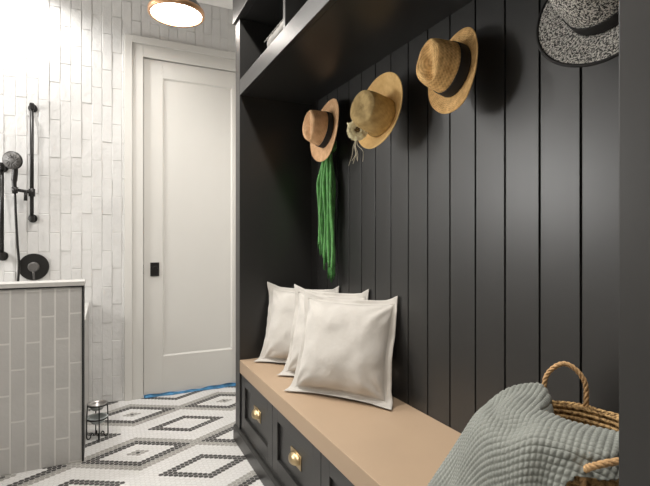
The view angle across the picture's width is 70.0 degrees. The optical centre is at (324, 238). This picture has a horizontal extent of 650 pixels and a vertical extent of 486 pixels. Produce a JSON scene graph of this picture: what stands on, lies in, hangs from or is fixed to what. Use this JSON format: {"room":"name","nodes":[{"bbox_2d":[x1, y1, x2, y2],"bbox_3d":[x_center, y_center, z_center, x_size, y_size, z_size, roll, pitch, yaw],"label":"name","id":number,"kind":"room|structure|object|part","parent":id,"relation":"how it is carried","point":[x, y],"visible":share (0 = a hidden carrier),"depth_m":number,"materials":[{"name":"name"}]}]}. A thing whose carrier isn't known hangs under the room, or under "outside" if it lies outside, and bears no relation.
{"room":"mudroom","nodes":[
{"label":"mudroom","id":0,"kind":"room"},
{"bbox_2d":[0,0,235,401],"bbox_3d":[-1.839,-0.325,3.164,2.900,2.950,0.105,0,0,-25],"label":"wall","id":1,"kind":"structure","parent":0,"point":[65,58],"depth_m":3.18,"materials":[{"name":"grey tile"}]},
{"bbox_2d":[0,162,8,260],"bbox_3d":[-2.063,-0.175,2.964,0.060,0.630,0.070,0,0,-25],"label":"grab bar","id":2,"kind":"object","parent":1,"relation":"attached to","point":[3,255],"visible":0.91,"depth_m":2.94,"materials":[{"name":"black metal"}]},
{"bbox_2d":[11,103,37,222],"bbox_3d":[-1.946,-0.498,3.009,0.075,0.781,0.154,0,0,44],"label":"slide bar","id":3,"kind":"object","parent":1,"relation":"attached to","point":[32,107],"visible":1,"depth_m":3.01,"materials":[{"name":"black metal"}]},
{"bbox_2d":[2,151,22,280],"bbox_3d":[-1.965,-0.001,2.931,0.101,1.103,0.097,0,0,25],"label":"shower","id":4,"kind":"object","parent":3,"relation":"attached to","point":[12,160],"visible":0.89,"depth_m":2.93,"materials":[{"name":"black metal"}]},
{"bbox_2d":[20,254,48,279],"bbox_3d":[-1.915,0.184,3.049,0.176,0.176,0.042,0,0,-25],"label":"shower valve","id":5,"kind":"object","parent":1,"relation":"attached to","point":[32,266],"visible":0.97,"depth_m":3.05,"materials":[{"name":"black metal"}]},
{"bbox_3d":[-1.915,0.184,3.048,0.068,0.068,0.040,0,0,-25],"label":"knob","id":6,"kind":"part","parent":5,"relation":"part of","materials":[{"name":"grey metal"}]},
{"bbox_2d":[124,34,235,400],"bbox_3d":[-0.975,-0.153,3.536,1.019,2.607,0.067,0,0,-25],"label":"trim","id":7,"kind":"structure","parent":1,"relation":"attached to","point":[136,48],"depth_m":3.33,"materials":[{"name":"grey paint"}]},
{"bbox_2d":[143,59,235,394],"bbox_3d":[-0.975,-0.087,3.540,0.780,2.450,0.059,0,0,-25],"label":"door","id":8,"kind":"structure","parent":1,"relation":"in","point":[189,112],"depth_m":3.51,"materials":[{"name":"grey paint"}]},
{"bbox_3d":[-1.244,0.222,3.392,0.062,0.100,0.023,0,0,-25],"label":"handle","id":9,"kind":"part","parent":8,"relation":"part of","materials":[{"name":"black metal"}]},
{"bbox_2d":[0,386,263,485],"bbox_3d":[-0.710,1.151,0.792,2.900,0.001,5.240,0,0,-25],"label":"floor","id":10,"kind":"structure","parent":0,"point":[183,439],"depth_m":2.55,"materials":[{"name":"white tile"}]},
{"bbox_2d":[0,279,88,475],"bbox_3d":[-2.182,0.683,2.445,1.657,0.931,0.901,0,0,-25],"label":"half wall","id":11,"kind":"structure","parent":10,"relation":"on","point":[44,325],"depth_m":2.33,"materials":[{"name":"grey tile"},{"name":"pale grout"},{"name":"white stone"}]},
{"bbox_2d":[86,402,108,440],"bbox_3d":[-1.314,1.050,2.680,0.117,0.197,0.117,0,0,-25],"label":"stand","id":12,"kind":"object","parent":10,"relation":"on","point":[107,417],"visible":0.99,"depth_m":2.65,"materials":[{"name":"black metal"}]},
{"bbox_3d":[-1.345,1.051,2.659,0.044,0.196,0.006,0,0,-35],"label":"leg","id":13,"kind":"part","parent":12,"relation":"part of","materials":[{"name":"black metal"}]},
{"bbox_2d":[87,413,107,424],"bbox_3d":[-1.314,1.042,2.680,0.114,0.036,0.114,0,0,-25],"label":"bowl","id":14,"kind":"object","parent":12,"relation":"on","point":[93,417],"visible":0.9,"depth_m":2.70,"materials":[{"name":"grey ceramic"}]},
{"bbox_2d":[87,400,107,410],"bbox_3d":[-1.314,0.965,2.680,0.107,0.036,0.107,0,0,-25],"label":"bowl","id":15,"kind":"object","parent":12,"relation":"on","point":[96,403],"visible":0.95,"depth_m":2.69,"materials":[{"name":"silver metal"}]},
{"bbox_3d":[-1.293,1.051,2.650,0.006,0.196,0.044,0,0,-35],"label":"leg","id":16,"kind":"part","parent":12,"relation":"part of","materials":[{"name":"black metal"}]},
{"bbox_3d":[-1.284,1.051,2.702,0.044,0.196,0.006,0,0,-35],"label":"leg","id":17,"kind":"part","parent":12,"relation":"part of","materials":[{"name":"black metal"}]},
{"bbox_2d":[144,383,235,397],"bbox_3d":[-0.961,1.138,3.515,0.765,0.022,0.035,0,0,-25],"label":"tape strip","id":18,"kind":"object","parent":10,"relation":"on","point":[225,384],"visible":0.88,"depth_m":3.51,"materials":[{"name":"blue plastic"}]},
{"bbox_2d":[233,0,649,485],"bbox_3d":[0.181,-0.324,1.734,0.478,2.946,2.316,0,0,-25],"label":"cabinet","id":19,"kind":"object","parent":10,"relation":"on","point":[509,228],"visible":0.8,"depth_m":1.60,"materials":[{"name":"black paint"}]},
{"bbox_3d":[-0.355,0.886,2.346,0.029,0.062,0.112,0,0,-25],"label":"cup pull","id":20,"kind":"part","parent":19,"relation":"part of","materials":[{"name":"gold metal"}]},
{"bbox_3d":[-0.344,0.897,2.352,0.020,0.290,0.520,0,0,-25],"label":"drawer","id":21,"kind":"part","parent":19,"relation":"part of","materials":[{"name":"black paint"}]},
{"bbox_3d":[0.180,-1.516,1.734,0.477,0.561,2.316,0,0,-25],"label":"rail","id":22,"kind":"part","parent":19,"relation":"part of","materials":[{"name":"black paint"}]},
{"bbox_3d":[-0.006,1.053,1.645,0.020,0.019,2.113,0,0,-25],"label":"rail","id":23,"kind":"part","parent":19,"relation":"part of","materials":[{"name":"black paint"}]},
{"bbox_2d":[264,20,282,46],"bbox_3d":[-0.194,-0.928,2.112,0.087,0.077,0.310,0,0,-25],"label":"rolled towel","id":24,"kind":"object","parent":19,"relation":"on","point":[279,28],"visible":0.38,"depth_m":2.10,"materials":[{"name":"white fabric"}]},
{"bbox_3d":[-0.283,-0.083,2.730,0.458,2.295,0.083,0,0,-25],"label":"panel","id":25,"kind":"part","parent":19,"relation":"part of","materials":[{"name":"black paint"}]},
{"bbox_3d":[-0.011,-0.846,1.642,0.024,0.086,2.111,0,0,-25],"label":"shelf rail","id":26,"kind":"part","parent":19,"relation":"part of","materials":[{"name":"black paint"}]},
{"bbox_3d":[-0.130,0.886,1.873,0.029,0.062,0.112,0,0,-25],"label":"cup pull","id":27,"kind":"part","parent":19,"relation":"part of","materials":[{"name":"gold metal"}]},
{"bbox_3d":[-0.118,0.897,1.878,0.020,0.290,0.520,0,0,-25],"label":"drawer","id":28,"kind":"part","parent":19,"relation":"part of","materials":[{"name":"black paint"}]},
{"bbox_3d":[0.107,0.897,1.405,0.020,0.290,0.520,0,0,-25],"label":"drawer","id":29,"kind":"part","parent":19,"relation":"part of","materials":[{"name":"black paint"}]},
{"bbox_2d":[240,358,460,485],"bbox_3d":[0.175,0.711,1.731,0.437,0.072,2.112,0,0,-25],"label":"seat","id":30,"kind":"object","parent":19,"relation":"on","point":[369,444],"visible":0.59,"depth_m":1.64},
{"bbox_2d":[253,282,338,362],"bbox_3d":[-0.128,0.456,2.508,0.493,0.428,0.179,0,0,23],"label":"cushion","id":31,"kind":"object","parent":30,"relation":"on","point":[281,308],"visible":0.39,"depth_m":2.51,"materials":[{"name":"fabric"}]},
{"bbox_2d":[278,284,368,375],"bbox_3d":[0.014,0.451,2.244,0.472,0.438,0.184,0,0,29],"label":"cushion","id":32,"kind":"object","parent":30,"relation":"on","point":[289,369],"visible":0.26,"depth_m":2.28,"materials":[{"name":"fabric"}]},
{"bbox_2d":[284,290,397,409],"bbox_3d":[0.083,0.454,2.014,0.498,0.432,0.209,0,0,27],"label":"cushion","id":33,"kind":"object","parent":30,"relation":"on","point":[346,351],"visible":1,"depth_m":1.95,"materials":[{"name":"fabric"}]},
{"bbox_2d":[542,361,618,485],"bbox_3d":[0.518,0.484,0.955,0.342,0.378,0.392,0,0,-25],"label":"basket","id":34,"kind":"object","parent":30,"relation":"on","point":[584,413],"visible":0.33,"depth_m":1.08,"materials":[{"name":"wicker"}]},
{"bbox_2d":[427,382,618,485],"bbox_3d":[0.447,0.511,1.010,0.392,0.323,0.529,0,0,-25],"label":"blanket","id":35,"kind":"object","parent":34,"relation":"in","point":[516,438],"visible":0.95,"depth_m":0.90,"materials":[{"name":"grey fabric"}]},
{"bbox_3d":[0.578,0.378,1.118,0.102,0.169,0.013,0,0,27],"label":"handle","id":36,"kind":"part","parent":34,"relation":"part of","materials":[{"name":"wicker"}]},
{"bbox_3d":[0.511,0.415,0.782,0.145,0.123,0.065,0,0,3],"label":"handle","id":37,"kind":"part","parent":34,"relation":"part of","materials":[{"name":"wicker"}]},
{"bbox_2d":[244,0,472,104],"bbox_3d":[0.186,-0.845,1.736,0.412,0.083,2.113,0,0,-25],"label":"shelf","id":38,"kind":"object","parent":19,"relation":"attached to","point":[348,39],"depth_m":1.92,"materials":[{"name":"black paint"}]},
{"bbox_2d":[197,0,232,9],"bbox_3d":[-0.722,-1.825,0.819,2.900,0.050,5.300,0,0,-25],"label":"ceiling","id":39,"kind":"structure","parent":0,"point":[228,4],"depth_m":3.55,"materials":[{"name":"white paint"}]},
{"bbox_2d":[147,0,204,27],"bbox_3d":[-0.929,-1.598,2.903,0.340,0.402,0.340,0,0,-25],"label":"pendant lamp","id":40,"kind":"object","parent":39,"relation":"hanging from","point":[174,13],"visible":1,"depth_m":2.88,"materials":[{"name":"copper"},{"name":"glowing frosted white glass"}]},
{"bbox_2d":[151,3,201,24],"bbox_3d":[-0.929,-1.411,2.903,0.306,0.012,0.306,0,0,-25],"label":"diffuser","id":41,"kind":"object","parent":40,"relation":"attached to","point":[164,13],"depth_m":2.89,"materials":[{"name":"white"}]},
{"bbox_3d":[0.030,-0.489,2.495,0.044,0.031,0.028,0,0,-25],"label":"coat hook","id":42,"kind":"object","parent":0,"visible":0},
{"bbox_2d":[302,98,338,161],"bbox_3d":[-0.028,-0.562,2.382,0.147,0.330,0.306,0,0,-30],"label":"fedora","id":43,"kind":"object","parent":42,"relation":"hanging from","point":[320,128],"visible":1,"depth_m":2.33,"materials":[{"name":"wicker"}]},
{"bbox_3d":[-0.037,-0.564,2.380,0.133,0.188,0.164,0,0,-25],"label":"crown","id":44,"kind":"part","parent":43,"relation":"part of","materials":[{"name":"wicker"}]},
{"bbox_2d":[316,141,336,281],"bbox_3d":[0.014,-0.148,2.491,0.080,0.747,0.217,0,0,-25],"label":"scarf","id":45,"kind":"object","parent":42,"relation":"hanging from","point":[326,183],"visible":0.88,"depth_m":2.45,"materials":[{"name":"green fabric"}]},
{"bbox_3d":[0.481,-0.599,1.547,0.044,0.031,0.028,0,0,-25],"label":"coat hook","id":46,"kind":"object","parent":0,"visible":0},
{"bbox_2d":[416,27,477,113],"bbox_3d":[0.389,-0.550,1.504,0.151,0.286,0.253,0,0,-25],"label":"fedora","id":47,"kind":"object","parent":46,"relation":"hanging from","point":[447,68],"visible":1,"depth_m":1.46,"materials":[{"name":"wicker"}]},
{"bbox_3d":[0.383,-0.554,1.500,0.136,0.180,0.158,0,0,-25],"label":"crown","id":48,"kind":"part","parent":47,"relation":"part of","materials":[{"name":"wicker"}]},
{"bbox_3d":[0.701,-0.619,1.087,0.044,0.031,0.028,0,0,-25],"label":"coat hook","id":49,"kind":"object","parent":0,"visible":0},
{"bbox_2d":[536,0,618,67],"bbox_3d":[0.594,-0.545,1.029,0.181,0.330,0.338,0,0,-25],"label":"sun hat","id":50,"kind":"object","parent":49,"relation":"hanging from","point":[569,33],"visible":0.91,"depth_m":1.03,"materials":[{"name":"grey fabric"}]},
{"bbox_3d":[0.586,-0.552,1.024,0.150,0.190,0.177,0,0,-25],"label":"crown","id":51,"kind":"part","parent":50,"relation":"part of","materials":[{"name":"grey fabric"}]},
{"bbox_3d":[0.279,-0.569,1.972,0.044,0.031,0.028,0,0,-25],"label":"coat hook","id":52,"kind":"object","parent":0,"visible":0},
{"bbox_2d":[347,72,402,165],"bbox_3d":[0.207,-0.497,1.891,0.147,0.372,0.309,0,0,-41],"label":"sun hat","id":53,"kind":"object","parent":52,"relation":"hanging from","point":[375,111],"visible":1,"depth_m":1.87,"materials":[{"name":"beige wicker"}]},
{"bbox_2d":[347,121,367,140],"bbox_3d":[0.133,-0.449,1.913,0.091,0.090,0.026,0,0,13],"label":"flower","id":54,"kind":"object","parent":53,"relation":"on","point":[355,131],"depth_m":1.91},
{"bbox_3d":[0.189,-0.513,1.909,0.153,0.182,0.174,0,0,-25],"label":"crown","id":55,"kind":"part","parent":53,"relation":"part of","materials":[{"name":"beige wicker"}]}
]}

